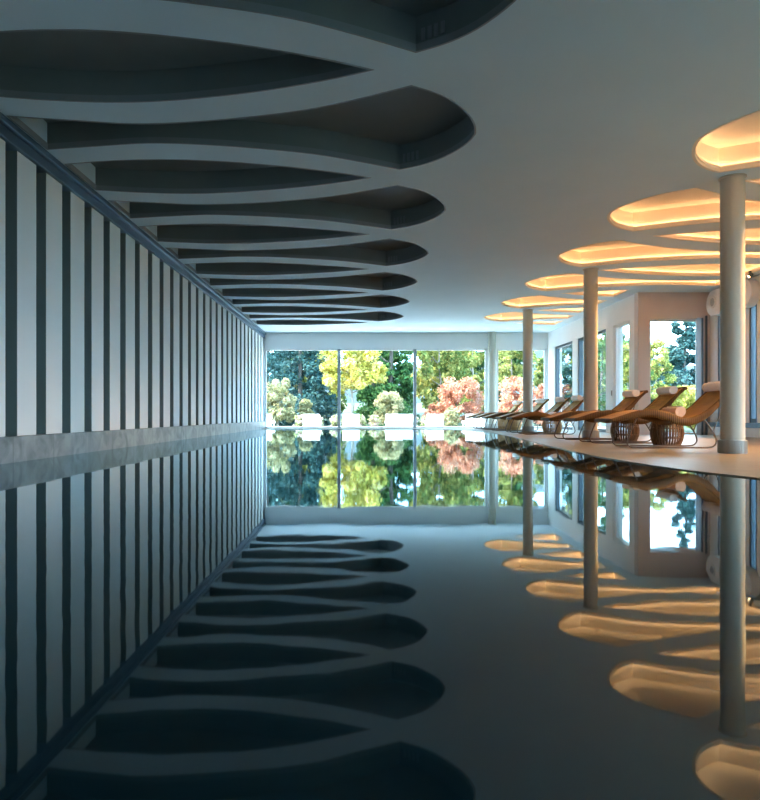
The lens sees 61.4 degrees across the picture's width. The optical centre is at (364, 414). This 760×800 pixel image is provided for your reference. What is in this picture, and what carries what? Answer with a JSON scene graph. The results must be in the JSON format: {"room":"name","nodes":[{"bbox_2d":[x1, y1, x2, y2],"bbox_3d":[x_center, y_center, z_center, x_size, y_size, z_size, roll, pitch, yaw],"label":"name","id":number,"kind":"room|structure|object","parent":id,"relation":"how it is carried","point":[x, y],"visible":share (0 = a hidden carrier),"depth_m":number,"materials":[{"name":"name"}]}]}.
{"room":"indoor swimming pool","nodes":[
{"label":"indoor swimming pool","id":0,"kind":"room"},
{"bbox_2d":[0,138,262,436],"bbox_3d":[-3.905,-0.880,10.100,0.450,5.120,26.600,0,0,0],"label":"wall","id":1,"kind":"structure","parent":0,"point":[98,333],"depth_m":8.77,"materials":[{"name":"grey"}]},
{"bbox_2d":[0,421,265,463],"bbox_3d":[-3.750,0.951,10.050,0.260,1.458,26.500,0,0,0],"label":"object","id":2,"kind":"structure","parent":1,"relation":"attached to","point":[13,449],"depth_m":8.63,"materials":[{"name":"grey stone"}]},
{"bbox_2d":[0,112,265,337],"bbox_3d":[-3.720,-2.893,10.050,0.260,0.195,26.500,0,0,0],"label":"trim","id":3,"kind":"structure","parent":1,"relation":"attached to","point":[15,138],"depth_m":8.60,"materials":[{"name":"blue metal"}]},
{"bbox_2d":[0,0,759,332],"bbox_3d":[2.310,-3.138,10.200,12.580,0.304,26.800,0,0,0],"label":"ceiling","id":4,"kind":"structure","parent":0,"point":[322,166],"depth_m":7.06,"materials":[{"name":"white paint"}]},
{"bbox_2d":[384,282,391,286],"bbox_3d":[0.550,-3.115,15.270,0.209,0.100,0.013,0,0,32],"label":"ceiling vent","id":5,"kind":"object","parent":4,"relation":"in","point":[386,284],"depth_m":15.27,"materials":[{"name":"grey"}]},
{"bbox_2d":[388,255,396,261],"bbox_3d":[0.550,-3.115,12.749,0.209,0.100,0.013,0,0,32],"label":"ceiling vent","id":6,"kind":"object","parent":4,"relation":"in","point":[391,258],"depth_m":12.76,"materials":[{"name":"grey"}]},
{"bbox_2d":[394,216,404,223],"bbox_3d":[0.550,-3.115,10.229,0.209,0.100,0.013,0,0,32],"label":"ceiling vent","id":7,"kind":"object","parent":4,"relation":"in","point":[397,219],"depth_m":10.24,"materials":[{"name":"grey"}]},
{"bbox_2d":[403,150,418,161],"bbox_3d":[0.550,-3.115,7.710,0.209,0.100,0.013,0,0,32],"label":"ceiling vent","id":8,"kind":"object","parent":4,"relation":"in","point":[410,155],"depth_m":7.71,"materials":[{"name":"grey"}]},
{"bbox_2d":[421,20,444,40],"bbox_3d":[0.550,-3.115,5.189,0.209,0.100,0.013,0,0,32],"label":"ceiling vent","id":9,"kind":"object","parent":4,"relation":"in","point":[436,30],"depth_m":5.20,"materials":[{"name":"grey"}]},
{"bbox_2d":[483,312,522,321],"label":"ceiling light","id":10,"kind":"object","parent":4,"relation":"attached to","point":[508,316],"depth_m":20.34,"materials":[{"name":"yellow"}]},
{"bbox_2d":[519,321,562,324],"bbox_3d":[5.555,-3.138,20.760,1.510,0.304,0.950,0,0,0],"label":"ceiling light","id":11,"kind":"object","parent":4,"relation":"attached to","point":[539,322],"visible":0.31,"depth_m":21.09,"materials":[{"name":"yellow"}]},
{"bbox_2d":[524,273,582,290],"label":"ceiling light","id":12,"kind":"object","parent":4,"relation":"attached to","point":[566,281],"depth_m":15.24,"materials":[{"name":"yellow"}]},
{"bbox_2d":[501,295,606,308],"bbox_3d":[4.955,-3.138,16.980,2.710,0.304,2.000,0,0,0],"label":"ceiling light","id":13,"kind":"object","parent":4,"relation":"attached to","point":[539,300],"visible":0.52,"depth_m":17.67,"materials":[{"name":"yellow"}]},
{"bbox_2d":[533,313,574,319],"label":"ceiling light","id":14,"kind":"object","parent":4,"relation":"attached to","point":[536,316],"depth_m":19.90,"materials":[{"name":"yellow"}]},
{"bbox_2d":[537,308,582,312],"bbox_3d":[5.555,-3.138,18.240,1.510,0.304,0.950,0,0,0],"label":"ceiling light","id":15,"kind":"object","parent":4,"relation":"attached to","point":[571,310],"visible":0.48,"depth_m":18.57,"materials":[{"name":"yellow"}]},
{"bbox_2d":[561,292,582,294],"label":"ceiling light","id":16,"kind":"object","parent":4,"relation":"attached to","point":[573,293],"depth_m":15.86,"materials":[{"name":"yellow"}]},
{"bbox_2d":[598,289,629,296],"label":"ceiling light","id":17,"kind":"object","parent":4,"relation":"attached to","point":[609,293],"depth_m":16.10,"materials":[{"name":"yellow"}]},
{"bbox_2d":[557,240,759,266],"bbox_3d":[5.870,-3.138,11.940,4.540,0.304,2.000,0,0,0],"label":"ceiling light","id":18,"kind":"object","parent":4,"relation":"attached to","point":[619,251],"visible":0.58,"depth_m":12.48,"materials":[{"name":"yellow"}]},
{"bbox_2d":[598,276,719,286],"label":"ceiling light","id":19,"kind":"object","parent":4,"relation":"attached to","point":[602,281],"depth_m":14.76,"materials":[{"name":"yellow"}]},
{"bbox_2d":[600,263,759,275],"bbox_3d":[6.470,-3.138,13.200,3.340,0.304,1.162,0,0,0],"label":"ceiling light","id":20,"kind":"object","parent":4,"relation":"attached to","point":[687,269],"visible":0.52,"depth_m":13.70,"materials":[{"name":"yellow"}]},
{"bbox_2d":[607,188,759,231],"bbox_3d":[5.870,-3.138,9.420,4.540,0.304,2.000,0,0,0],"label":"ceiling light","id":21,"kind":"object","parent":4,"relation":"attached to","point":[692,206],"visible":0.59,"depth_m":10.02,"materials":[{"name":"yellow"}]},
{"bbox_2d":[656,230,719,242],"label":"ceiling light","id":22,"kind":"object","parent":4,"relation":"attached to","point":[713,236],"depth_m":10.99,"materials":[{"name":"yellow"}]},
{"bbox_2d":[692,110,759,172],"bbox_3d":[5.870,-3.138,6.900,4.540,0.304,2.000,0,0,0],"label":"ceiling light","id":23,"kind":"object","parent":4,"relation":"attached to","point":[734,145],"visible":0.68,"depth_m":7.71,"materials":[{"name":"yellow"}]},
{"bbox_2d":[745,178,759,184],"bbox_3d":[6.470,-3.138,8.160,3.340,0.304,1.162,0,0,0],"label":"ceiling light","id":24,"kind":"object","parent":4,"relation":"attached to","point":[755,181],"visible":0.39,"depth_m":8.20,"materials":[{"name":"yellow"}]},
{"bbox_2d":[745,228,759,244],"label":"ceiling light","id":25,"kind":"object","parent":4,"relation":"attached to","point":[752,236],"depth_m":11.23,"materials":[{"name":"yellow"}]},
{"bbox_2d":[263,333,547,348],"bbox_3d":[1.540,-2.925,23.450,10.640,1.030,0.300,0,0,0],"label":"wall","id":26,"kind":"structure","parent":0,"point":[271,340],"depth_m":23.30,"materials":[{"name":"white paint"}]},
{"bbox_2d":[263,338,264,420],"bbox_3d":[-3.895,-1.330,23.450,0.470,4.220,0.300,0,0,0],"label":"trim","id":27,"kind":"structure","parent":26,"relation":"attached to","point":[263,338],"depth_m":23.30,"materials":[{"name":"white paint"}]},
{"bbox_2d":[265,349,486,427],"bbox_3d":[0.391,-0.965,23.390,8.102,2.890,0.120,0,0,0],"label":"window","id":28,"kind":"structure","parent":26,"relation":"in","point":[266,350],"depth_m":23.35,"materials":[{"name":"white"}]},
{"bbox_2d":[487,349,496,423],"bbox_3d":[4.624,-1.015,23.475,0.364,2.990,0.250,0,0,0],"label":"trim","id":29,"kind":"structure","parent":26,"relation":"attached to","point":[487,349],"depth_m":23.35,"materials":[{"name":"white paint"}]},
{"bbox_2d":[497,349,545,427],"bbox_3d":[5.707,-0.965,23.390,1.802,2.890,0.080,0,0,0],"label":"window","id":30,"kind":"structure","parent":26,"relation":"in","point":[544,350],"depth_m":23.35,"materials":[{"name":"white"}]},
{"bbox_2d":[546,347,547,422],"bbox_3d":[6.734,-1.015,23.450,0.252,2.990,0.300,0,0,0],"label":"trim","id":31,"kind":"structure","parent":26,"relation":"attached to","point":[546,347],"depth_m":23.30,"materials":[{"name":"white paint"}]},
{"bbox_2d":[263,428,759,478],"bbox_3d":[5.736,1.080,11.324,10.157,1.200,29.193,0,0,-20],"label":"floor","id":32,"kind":"structure","parent":0,"point":[702,460],"depth_m":8.65,"materials":[{"name":"beige stone"}]},
{"bbox_2d":[0,429,759,799],"bbox_3d":[0.970,0.490,9.635,9.300,0.001,25.670,0,0,0],"label":"pool water","id":33,"kind":"object","parent":32,"relation":"in","point":[260,614],"visible":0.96,"depth_m":1.48,"materials":[{"name":"liquid"}]},
{"bbox_2d":[487,332,496,427],"bbox_3d":[4.584,-1.255,23.100,0.336,3.470,0.336,0,0,0],"label":"column","id":34,"kind":"structure","parent":32,"relation":"on","point":[491,335],"depth_m":22.98,"materials":[{"name":"white paint"}]},
{"bbox_2d":[466,401,521,428],"bbox_3d":[4.440,0.002,21.950,1.887,0.954,0.668,0,0,0],"label":"sun lounger","id":35,"kind":"object","parent":32,"relation":"on","point":[514,408],"visible":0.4,"depth_m":21.67,"materials":[{"name":"brown metal"}]},
{"bbox_2d":[497,419,504,428],"bbox_3d":[4.660,0.277,21.280,0.502,0.401,0.502,0,0,0],"label":"side table","id":36,"kind":"object","parent":32,"relation":"on","point":[501,422],"visible":0.33,"depth_m":21.15,"materials":[{"name":"beige wicker"}]},
{"bbox_2d":[473,400,534,429],"bbox_3d":[4.460,0.002,20.600,1.887,0.954,0.668,0,0,0],"label":"sun lounger","id":37,"kind":"object","parent":32,"relation":"on","point":[521,408],"visible":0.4,"depth_m":20.32,"materials":[{"name":"wicker"}]},
{"bbox_2d":[505,419,520,429],"bbox_3d":[4.600,0.277,19.880,0.502,0.401,0.502,0,0,0],"label":"side table","id":38,"kind":"object","parent":32,"relation":"on","point":[515,423],"visible":0.61,"depth_m":19.70,"materials":[{"name":"beige wicker"}]},
{"bbox_2d":[482,399,549,430],"bbox_3d":[4.490,0.002,19.150,1.887,0.954,0.668,0,0,0],"label":"sun lounger","id":39,"kind":"object","parent":32,"relation":"on","point":[536,408],"visible":0.57,"depth_m":18.87,"materials":[{"name":"brown metal"}]},
{"bbox_2d":[522,309,533,431],"bbox_3d":[4.630,-1.255,18.200,0.336,3.470,0.336,0,0,0],"label":"column","id":40,"kind":"structure","parent":32,"relation":"on","point":[527,313],"depth_m":18.08,"materials":[{"name":"white paint"}]},
{"bbox_2d":[495,397,570,432],"bbox_3d":[4.540,0.002,17.350,1.887,0.954,0.668,0,0,0],"label":"sun lounger","id":41,"kind":"object","parent":32,"relation":"on","point":[558,405],"visible":0.59,"depth_m":17.07,"materials":[{"name":"wicker"}]},
{"bbox_2d":[554,397,564,401],"bbox_3d":[5.284,-0.419,17.370,0.149,0.138,0.500,0,0,0],"label":"rolled towel","id":42,"kind":"object","parent":41,"relation":"on","point":[557,399],"visible":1,"depth_m":17.16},
{"bbox_2d":[506,396,582,434],"bbox_3d":[4.520,0.002,15.900,1.887,0.954,0.668,0,0,0],"label":"sun lounger","id":43,"kind":"object","parent":32,"relation":"on","point":[574,405],"visible":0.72,"depth_m":15.62,"materials":[{"name":"wicker"}]},
{"bbox_2d":[571,395,582,400],"bbox_3d":[5.263,-0.419,15.890,0.147,0.136,0.500,0,0,0],"label":"rolled towel","id":44,"kind":"object","parent":43,"relation":"on","point":[576,397],"visible":0.99,"depth_m":15.71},
{"bbox_2d":[542,421,561,432],"bbox_3d":[4.860,0.277,16.620,0.502,0.401,0.502,0,0,0],"label":"side table","id":45,"kind":"object","parent":32,"relation":"on","point":[545,425],"visible":0.63,"depth_m":16.44,"materials":[{"name":"beige wicker"}]},
{"bbox_2d":[582,267,598,437],"bbox_3d":[4.630,-1.255,13.130,0.336,3.470,0.336,0,0,0],"label":"column","id":46,"kind":"structure","parent":32,"relation":"on","point":[590,275],"depth_m":13.01,"materials":[{"name":"white paint"}]},
{"bbox_2d":[540,390,647,439],"bbox_3d":[4.460,0.002,12.520,1.887,0.954,0.668,0,0,0],"label":"sun lounger","id":47,"kind":"object","parent":32,"relation":"on","point":[627,403],"visible":0.54,"depth_m":12.36,"materials":[{"name":"wicker"}]},
{"bbox_2d":[622,390,639,396],"bbox_3d":[5.203,-0.419,12.530,0.145,0.134,0.500,0,0,0],"label":"rolled towel","id":48,"kind":"object","parent":47,"relation":"on","point":[629,393],"visible":1,"depth_m":12.37,"materials":[{"name":"fabric"}]},
{"bbox_2d":[563,387,686,443],"bbox_3d":[4.440,0.002,11.000,1.887,0.954,0.668,0,0,0],"label":"sun lounger","id":49,"kind":"object","parent":32,"relation":"on","point":[662,401],"visible":0.6,"depth_m":10.73,"materials":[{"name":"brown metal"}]},
{"bbox_2d":[656,386,677,394],"bbox_3d":[5.183,-0.421,11.000,0.143,0.136,0.500,0,0,0],"label":"rolled towel","id":50,"kind":"object","parent":49,"relation":"on","point":[671,389],"visible":1,"depth_m":10.86,"materials":[{"name":"fabric"}]},
{"bbox_2d":[610,422,639,440],"bbox_3d":[4.770,0.277,11.750,0.502,0.401,0.502,0,0,0],"label":"side table","id":51,"kind":"object","parent":32,"relation":"on","point":[634,435],"visible":0.64,"depth_m":11.56,"materials":[{"name":"brown wicker"}]},
{"bbox_2d":[594,391,719,447],"bbox_3d":[4.440,0.002,9.470,1.887,0.954,0.668,0,0,0],"label":"sun lounger","id":52,"kind":"object","parent":32,"relation":"on","point":[708,403],"visible":0.89,"depth_m":9.19,"materials":[{"name":"brown wicker"}]},
{"bbox_2d":[661,406,685,416],"bbox_3d":[4.556,-0.052,9.470,0.155,0.160,0.460,0,0,0],"label":"rolled towel","id":53,"kind":"object","parent":52,"relation":"on","point":[680,411],"visible":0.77,"depth_m":9.25,"materials":[{"name":"fabric"}]},
{"bbox_2d":[702,381,719,391],"bbox_3d":[5.183,-0.427,9.470,0.141,0.146,0.500,0,0,0],"label":"rolled towel","id":54,"kind":"object","parent":52,"relation":"on","point":[709,386],"visible":0.62,"depth_m":9.48,"materials":[{"name":"fabric"}]},
{"bbox_2d":[650,422,683,444],"bbox_3d":[4.820,0.277,10.220,0.502,0.401,0.502,0,0,0],"label":"side table","id":55,"kind":"object","parent":32,"relation":"on","point":[657,431],"visible":0.77,"depth_m":10.04,"materials":[{"name":"brown wicker"}]},
{"bbox_2d":[717,173,747,453],"bbox_3d":[4.630,-1.255,8.064,0.336,3.470,0.336,0,0,0],"label":"column","id":56,"kind":"structure","parent":32,"relation":"on","point":[732,440],"depth_m":7.94,"materials":[{"name":"white paint"}]},
{"bbox_2d":[548,294,633,432],"bbox_3d":[6.785,-1.480,19.550,0.250,3.920,7.500,0,0,0],"label":"wall","id":57,"kind":"structure","parent":0,"point":[622,311],"depth_m":17.65,"materials":[{"name":"white paint"}]},
{"bbox_2d":[555,341,571,429],"bbox_3d":[6.745,-0.955,21.500,0.130,2.870,1.900,0,0,0],"label":"window","id":58,"kind":"structure","parent":57,"relation":"in","point":[557,349],"depth_m":22.38,"materials":[{"name":"grey"}]},
{"bbox_2d":[578,329,605,431],"bbox_3d":[6.745,-0.955,18.875,0.130,2.870,2.350,0,0,0],"label":"window","id":59,"kind":"structure","parent":57,"relation":"in","point":[580,340],"depth_m":19.98,"materials":[{"name":"grey"}]},
{"bbox_2d":[611,320,629,433],"bbox_3d":[6.723,-0.955,16.688,0.175,2.870,1.175,0,0,0],"label":"window","id":60,"kind":"structure","parent":57,"relation":"in","point":[616,327],"depth_m":17.06,"materials":[{"name":"white"}]},
{"bbox_2d":[634,292,709,434],"bbox_3d":[7.629,-1.480,15.710,1.942,3.920,0.220,0,0,0],"label":"wall","id":61,"kind":"structure","parent":0,"point":[647,305],"depth_m":15.60,"materials":[{"name":"paint"}]},
{"bbox_2d":[650,319,695,434],"bbox_3d":[7.560,-0.930,15.710,1.226,2.820,0.080,0,0,0],"label":"window","id":62,"kind":"structure","parent":61,"relation":"in","point":[651,320],"depth_m":15.68,"materials":[{"name":"white"}]},
{"bbox_2d":[696,318,701,434],"bbox_3d":[8.137,-0.940,15.579,0.150,2.840,0.038,0,0,0],"label":"trim","id":63,"kind":"structure","parent":61,"relation":"attached to","point":[698,320],"depth_m":15.56,"materials":[{"name":"grey"}]},
{"bbox_2d":[702,318,702,434],"bbox_3d":[8.203,-0.940,15.573,0.040,2.840,0.047,0,0,0],"label":"trim","id":64,"kind":"structure","parent":61,"relation":"attached to","point":[702,318],"depth_m":15.55,"materials":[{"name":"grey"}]},
{"bbox_2d":[705,315,707,434],"bbox_3d":[8.310,-0.970,15.579,0.040,2.900,0.038,0,0,0],"label":"trim","id":65,"kind":"structure","parent":61,"relation":"attached to","point":[706,316],"depth_m":15.56,"materials":[{"name":"grey"}]},
{"bbox_2d":[708,275,759,437],"bbox_3d":[8.495,-1.480,6.200,0.310,3.920,18.800,0,0,0],"label":"wall","id":66,"kind":"structure","parent":0,"point":[749,432],"depth_m":14.09,"materials":[{"name":"white paint"}]},
{"bbox_2d":[718,316,719,421],"bbox_3d":[8.475,-1.140,15.000,0.130,2.620,0.500,0,0,0],"label":"window","id":67,"kind":"structure","parent":66,"relation":"in","point":[718,316],"depth_m":15.21,"materials":[{"name":"grey"}]},
{"bbox_2d":[706,279,759,315],"bbox_3d":[8.287,-2.640,14.480,0.222,0.600,1.800,0,0,0],"label":"air duct","id":68,"kind":"object","parent":66,"relation":"attached to","point":[752,286],"visible":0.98,"depth_m":13.79,"materials":[{"name":"white"}]},
{"bbox_2d":[707,422,759,427],"bbox_3d":[8.365,0.225,6.190,0.110,0.110,18.780,0,0,0],"label":"trim","id":69,"kind":"structure","parent":66,"relation":"attached to","point":[712,424],"depth_m":13.90,"materials":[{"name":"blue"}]},
{"bbox_2d":[750,304,756,422],"bbox_3d":[8.475,-1.140,13.860,0.130,2.620,0.280,0,0,0],"label":"window","id":70,"kind":"structure","parent":66,"relation":"in","point":[753,310],"depth_m":13.94,"materials":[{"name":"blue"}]},
{"label":"outside","id":71,"kind":"structure","parent":0,"visible":0},
{"bbox_2d":[325,351,694,402],"bbox_3d":[31.750,-9.158,131.000,383.500,21.277,72.000,0,0,0],"label":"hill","id":72,"kind":"structure","parent":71,"point":[539,354],"depth_m":121.54,"materials":[{"name":"plant"}]},
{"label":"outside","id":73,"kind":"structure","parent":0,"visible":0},
{"bbox_2d":[275,403,694,431],"bbox_3d":[10.000,-1.565,45.000,140.000,4.330,150.000,0,0,0],"label":"lawn","id":74,"kind":"structure","parent":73,"point":[419,410],"depth_m":54.81,"materials":[{"name":"plant"}]},
{"bbox_2d":[267,378,297,425],"bbox_3d":[-4.060,-0.471,30.316,1.850,2.612,1.725,0,0,16],"label":"shrub","id":75,"kind":"object","parent":74,"relation":"on","point":[278,412],"visible":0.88,"depth_m":30.09,"materials":[{"name":"green plant"}]},
{"bbox_2d":[267,351,297,411],"bbox_3d":[-6.198,-4.051,41.948,5.311,11.114,5.685,0,0,-31],"label":"conifer","id":76,"kind":"object","parent":74,"relation":"on","point":[271,368],"visible":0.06,"depth_m":41.04,"materials":[{"name":"green plant"}]},
{"bbox_2d":[292,414,302,425],"bbox_3d":[-2.950,0.400,28.933,0.610,0.864,0.728,0,0,31],"label":"clump","id":77,"kind":"object","parent":74,"relation":"on","point":[298,422],"visible":0.67,"depth_m":28.80,"materials":[{"name":"green plant"}]},
{"bbox_2d":[267,351,341,425],"bbox_3d":[-3.701,-3.329,35.101,4.925,9.550,4.977,0,0,0],"label":"conifer","id":78,"kind":"object","parent":74,"relation":"on","point":[309,390],"visible":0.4,"depth_m":34.58,"materials":[{"name":"green plant"}]},
{"bbox_2d":[295,398,314,423],"bbox_3d":[-2.933,0.004,31.011,0.993,1.654,0.996,0,0,0],"label":"shrub","id":79,"kind":"object","parent":74,"relation":"on","point":[305,404],"visible":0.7,"depth_m":30.84,"materials":[{"name":"green plant"}]},
{"bbox_2d":[279,351,356,416],"bbox_3d":[-3.408,-4.242,46.736,6.161,10.175,6.507,0,0,-41],"label":"tree","id":80,"kind":"object","parent":74,"relation":"on","point":[321,353],"visible":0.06,"depth_m":45.92,"materials":[{"name":"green plant"}]},
{"bbox_2d":[330,414,342,425],"bbox_3d":[-1.294,0.397,28.894,0.624,0.868,0.601,0,0,0],"label":"clump","id":81,"kind":"object","parent":74,"relation":"on","point":[335,417],"visible":0.75,"depth_m":28.80,"materials":[{"name":"green plant"}]},
{"bbox_2d":[319,351,388,413],"bbox_3d":[-0.550,-1.722,31.758,3.582,5.123,3.622,0,0,0],"label":"deciduous tree","id":82,"kind":"object","parent":74,"relation":"on","point":[355,367],"visible":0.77,"depth_m":30.93,"materials":[{"name":"yellow plant"}]},
{"bbox_2d":[359,414,366,425],"bbox_3d":[-0.249,0.388,28.912,0.581,0.886,0.579,0,0,-29],"label":"clump","id":83,"kind":"object","parent":74,"relation":"on","point":[362,420],"visible":0.54,"depth_m":28.80,"materials":[{"name":"green plant"}]},
{"bbox_2d":[352,351,387,422],"bbox_3d":[0.610,-3.787,38.089,3.050,9.687,3.226,0,0,-13],"label":"conifer","id":84,"kind":"object","parent":74,"relation":"on","point":[367,394],"visible":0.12,"depth_m":37.25,"materials":[{"name":"green plant"}]},
{"bbox_2d":[368,414,381,425],"bbox_3d":[0.431,0.398,28.907,0.558,0.867,0.545,0,0,-42],"label":"clump","id":85,"kind":"object","parent":74,"relation":"on","point":[374,418],"visible":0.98,"depth_m":28.83,"materials":[{"name":"green plant"}]},
{"bbox_2d":[367,390,404,424],"bbox_3d":[1.032,-0.165,29.975,1.698,1.992,1.577,0,0,24],"label":"shrub","id":86,"kind":"object","parent":74,"relation":"on","point":[384,400],"visible":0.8,"depth_m":29.74,"materials":[{"name":"green plant"}]},
{"bbox_2d":[356,351,416,405],"bbox_3d":[1.931,-4.395,52.812,6.350,10.489,6.260,0,0,-26],"label":"tree","id":87,"kind":"object","parent":74,"relation":"on","point":[394,352],"visible":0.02,"depth_m":52.93,"materials":[{"name":"green plant"}]},
{"bbox_2d":[368,351,420,425],"bbox_3d":[1.657,-4.031,34.486,3.310,10.142,3.013,0,0,-23],"label":"conifer","id":88,"kind":"object","parent":74,"relation":"on","point":[405,368],"visible":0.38,"depth_m":34.22,"materials":[{"name":"green plant"}]},
{"bbox_2d":[420,415,426,425],"bbox_3d":[2.721,0.420,28.913,0.512,0.822,0.512,0,0,0],"label":"clump","id":89,"kind":"object","parent":74,"relation":"on","point":[424,416],"visible":0.63,"depth_m":28.80,"materials":[{"name":"green plant"}]},
{"bbox_2d":[410,351,476,412],"bbox_3d":[4.348,-2.562,36.431,3.726,6.824,3.956,0,0,0],"label":"deciduous tree","id":90,"kind":"object","parent":74,"relation":"on","point":[456,362],"visible":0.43,"depth_m":35.65,"materials":[{"name":"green plant"}]},
{"bbox_2d":[408,351,479,414],"bbox_3d":[5.997,-4.320,46.934,5.857,10.357,6.694,0,0,13],"label":"tree","id":91,"kind":"object","parent":74,"relation":"on","point":[427,392],"visible":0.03,"depth_m":46.10,"materials":[{"name":"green plant"}]},
{"bbox_2d":[441,407,459,425],"bbox_3d":[3.840,0.218,28.965,0.983,1.226,0.910,0,0,-45],"label":"shrub","id":92,"kind":"object","parent":74,"relation":"on","point":[451,412],"visible":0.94,"depth_m":28.72,"materials":[{"name":"green plant"}]},
{"bbox_2d":[421,376,483,425],"bbox_3d":[4.471,-0.540,31.240,3.315,2.743,3.130,0,0,0],"label":"maple","id":93,"kind":"object","parent":74,"relation":"on","point":[454,391],"visible":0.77,"depth_m":30.82,"materials":[{"name":"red plant"}]},
{"bbox_2d":[444,351,504,412],"bbox_3d":[6.933,-2.870,40.571,4.208,7.420,3.829,0,0,0],"label":"deciduous tree","id":94,"kind":"object","parent":74,"relation":"on","point":[479,357],"visible":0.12,"depth_m":40.11,"materials":[{"name":"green plant"}]},
{"bbox_2d":[473,351,522,407],"bbox_3d":[10.500,-4.468,53.088,6.562,10.605,6.970,0,0,0],"label":"tree","id":95,"kind":"object","parent":74,"relation":"on","point":[515,359],"visible":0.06,"depth_m":51.78,"materials":[{"name":"green plant"}]},
{"bbox_2d":[482,351,543,407],"bbox_3d":[7.884,-2.091,33.987,3.518,5.847,3.214,0,0,0],"label":"deciduous tree","id":96,"kind":"object","parent":74,"relation":"on","point":[511,369],"visible":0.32,"depth_m":33.49,"materials":[{"name":"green plant"}]},
{"bbox_2d":[498,376,542,425],"bbox_3d":[6.793,-0.483,28.765,2.537,2.628,2.458,0,0,-24],"label":"maple","id":97,"kind":"object","parent":74,"relation":"on","point":[507,399],"visible":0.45,"depth_m":28.48,"materials":[{"name":"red plant"}]},
{"bbox_2d":[533,383,543,425],"bbox_3d":[8.658,-0.365,31.400,1.565,2.397,1.673,0,0,16],"label":"maple","id":98,"kind":"object","parent":74,"relation":"on","point":[540,386],"visible":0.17,"depth_m":31.04,"materials":[{"name":"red plant"}]},
{"bbox_2d":[534,345,571,425],"bbox_3d":[10.577,-2.529,33.788,3.251,7.312,3.281,0,0,0],"label":"conifer","id":99,"kind":"object","parent":74,"relation":"on","point":[566,369],"visible":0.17,"depth_m":33.51,"materials":[{"name":"green plant"}]},
{"bbox_2d":[533,336,626,404],"bbox_3d":[15.807,-2.870,46.912,6.683,7.429,6.432,0,0,0],"label":"tree","id":100,"kind":"object","parent":74,"relation":"on","point":[540,361],"visible":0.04,"depth_m":47.03,"materials":[{"name":"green plant"}]},
{"bbox_2d":[598,333,625,426],"bbox_3d":[10.544,-1.881,28.748,2.310,5.456,2.608,0,0,-3],"label":"deciduous tree","id":101,"kind":"object","parent":74,"relation":"on","point":[602,367],"visible":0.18,"depth_m":28.38,"materials":[{"name":"green plant"}]},
{"bbox_2d":[599,338,653,406],"bbox_3d":[21.207,-2.759,52.918,6.684,7.202,6.288,0,0,-32],"label":"tree","id":102,"kind":"object","parent":74,"relation":"on","point":[624,340],"visible":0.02,"depth_m":51.20,"materials":[{"name":"green plant"}]},
{"bbox_2d":[604,343,650,398],"bbox_3d":[10.212,-0.999,25.004,1.687,3.669,1.700,0,0,16],"label":"deciduous tree","id":103,"kind":"object","parent":74,"relation":"on","point":[625,348],"visible":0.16,"depth_m":24.81,"materials":[{"name":"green plant"}]},
{"bbox_2d":[650,337,676,399],"bbox_3d":[13.748,-1.396,29.958,1.882,4.476,1.740,0,0,0],"label":"deciduous tree","id":104,"kind":"object","parent":74,"relation":"on","point":[662,360],"visible":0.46,"depth_m":29.60,"materials":[{"name":"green plant"}]},
{"bbox_2d":[650,322,694,425],"bbox_3d":[16.854,-2.407,34.122,4.355,7.625,4.721,0,0,33],"label":"conifer","id":105,"kind":"object","parent":74,"relation":"on","point":[679,357],"visible":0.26,"depth_m":33.51,"materials":[{"name":"green plant"}]},
{"bbox_2d":[650,385,694,431],"bbox_3d":[10.977,-0.115,22.462,2.025,1.894,1.835,0,0,0],"label":"shrub","id":106,"kind":"object","parent":74,"relation":"on","point":[690,392],"visible":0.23,"depth_m":22.14,"materials":[{"name":"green plant"}]},
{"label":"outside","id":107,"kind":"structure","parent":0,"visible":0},
{"bbox_2d":[272,426,627,429],"bbox_3d":[0.500,0.695,26.000,19.000,0.370,4.900,0,0,0],"label":"terrace","id":108,"kind":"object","parent":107,"point":[272,426],"depth_m":28.39,"materials":[{"name":"stone"}]},
{"bbox_2d":[267,414,274,426],"bbox_3d":[-4.155,0.237,26.614,0.690,0.545,1.072,0,0,0],"label":"garden chair","id":109,"kind":"object","parent":108,"relation":"on","point":[270,422],"visible":0.39,"depth_m":26.14,"materials":[{"name":"white metal"}]},
{"bbox_2d":[303,414,320,426],"bbox_3d":[-2.190,0.237,26.614,0.690,0.545,1.072,0,0,0],"label":"garden chair","id":110,"kind":"object","parent":108,"relation":"on","point":[309,420],"visible":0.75,"depth_m":26.13,"materials":[{"name":"white metal"}]},
{"bbox_2d":[342,414,359,426],"bbox_3d":[-0.573,0.237,26.614,0.690,0.545,1.072,0,0,0],"label":"garden chair","id":111,"kind":"object","parent":108,"relation":"on","point":[349,420],"visible":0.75,"depth_m":26.13,"materials":[{"name":"white metal"}]},
{"bbox_2d":[385,414,402,426],"bbox_3d":[1.187,0.237,26.614,0.690,0.545,1.072,0,0,0],"label":"garden chair","id":112,"kind":"object","parent":108,"relation":"on","point":[392,420],"visible":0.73,"depth_m":26.13,"materials":[{"name":"white metal"}]},
{"bbox_2d":[402,414,412,426],"bbox_3d":[1.688,0.237,27.764,0.690,0.545,1.072,0,0,0],"label":"garden chair","id":113,"kind":"object","parent":108,"relation":"on","point":[407,421],"visible":0.53,"depth_m":27.29,"materials":[{"name":"white metal"}]},
{"bbox_2d":[424,414,443,426],"bbox_3d":[2.866,0.237,26.614,0.690,0.545,1.072,0,0,0],"label":"garden chair","id":114,"kind":"object","parent":108,"relation":"on","point":[433,420],"visible":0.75,"depth_m":26.13,"materials":[{"name":"white metal"}]},
{"bbox_2d":[462,414,482,426],"bbox_3d":[4.360,0.237,26.014,0.690,0.545,1.072,0,0,0],"label":"garden chair","id":115,"kind":"object","parent":108,"relation":"on","point":[469,422],"visible":0.52,"depth_m":25.55,"materials":[{"name":"white metal"}]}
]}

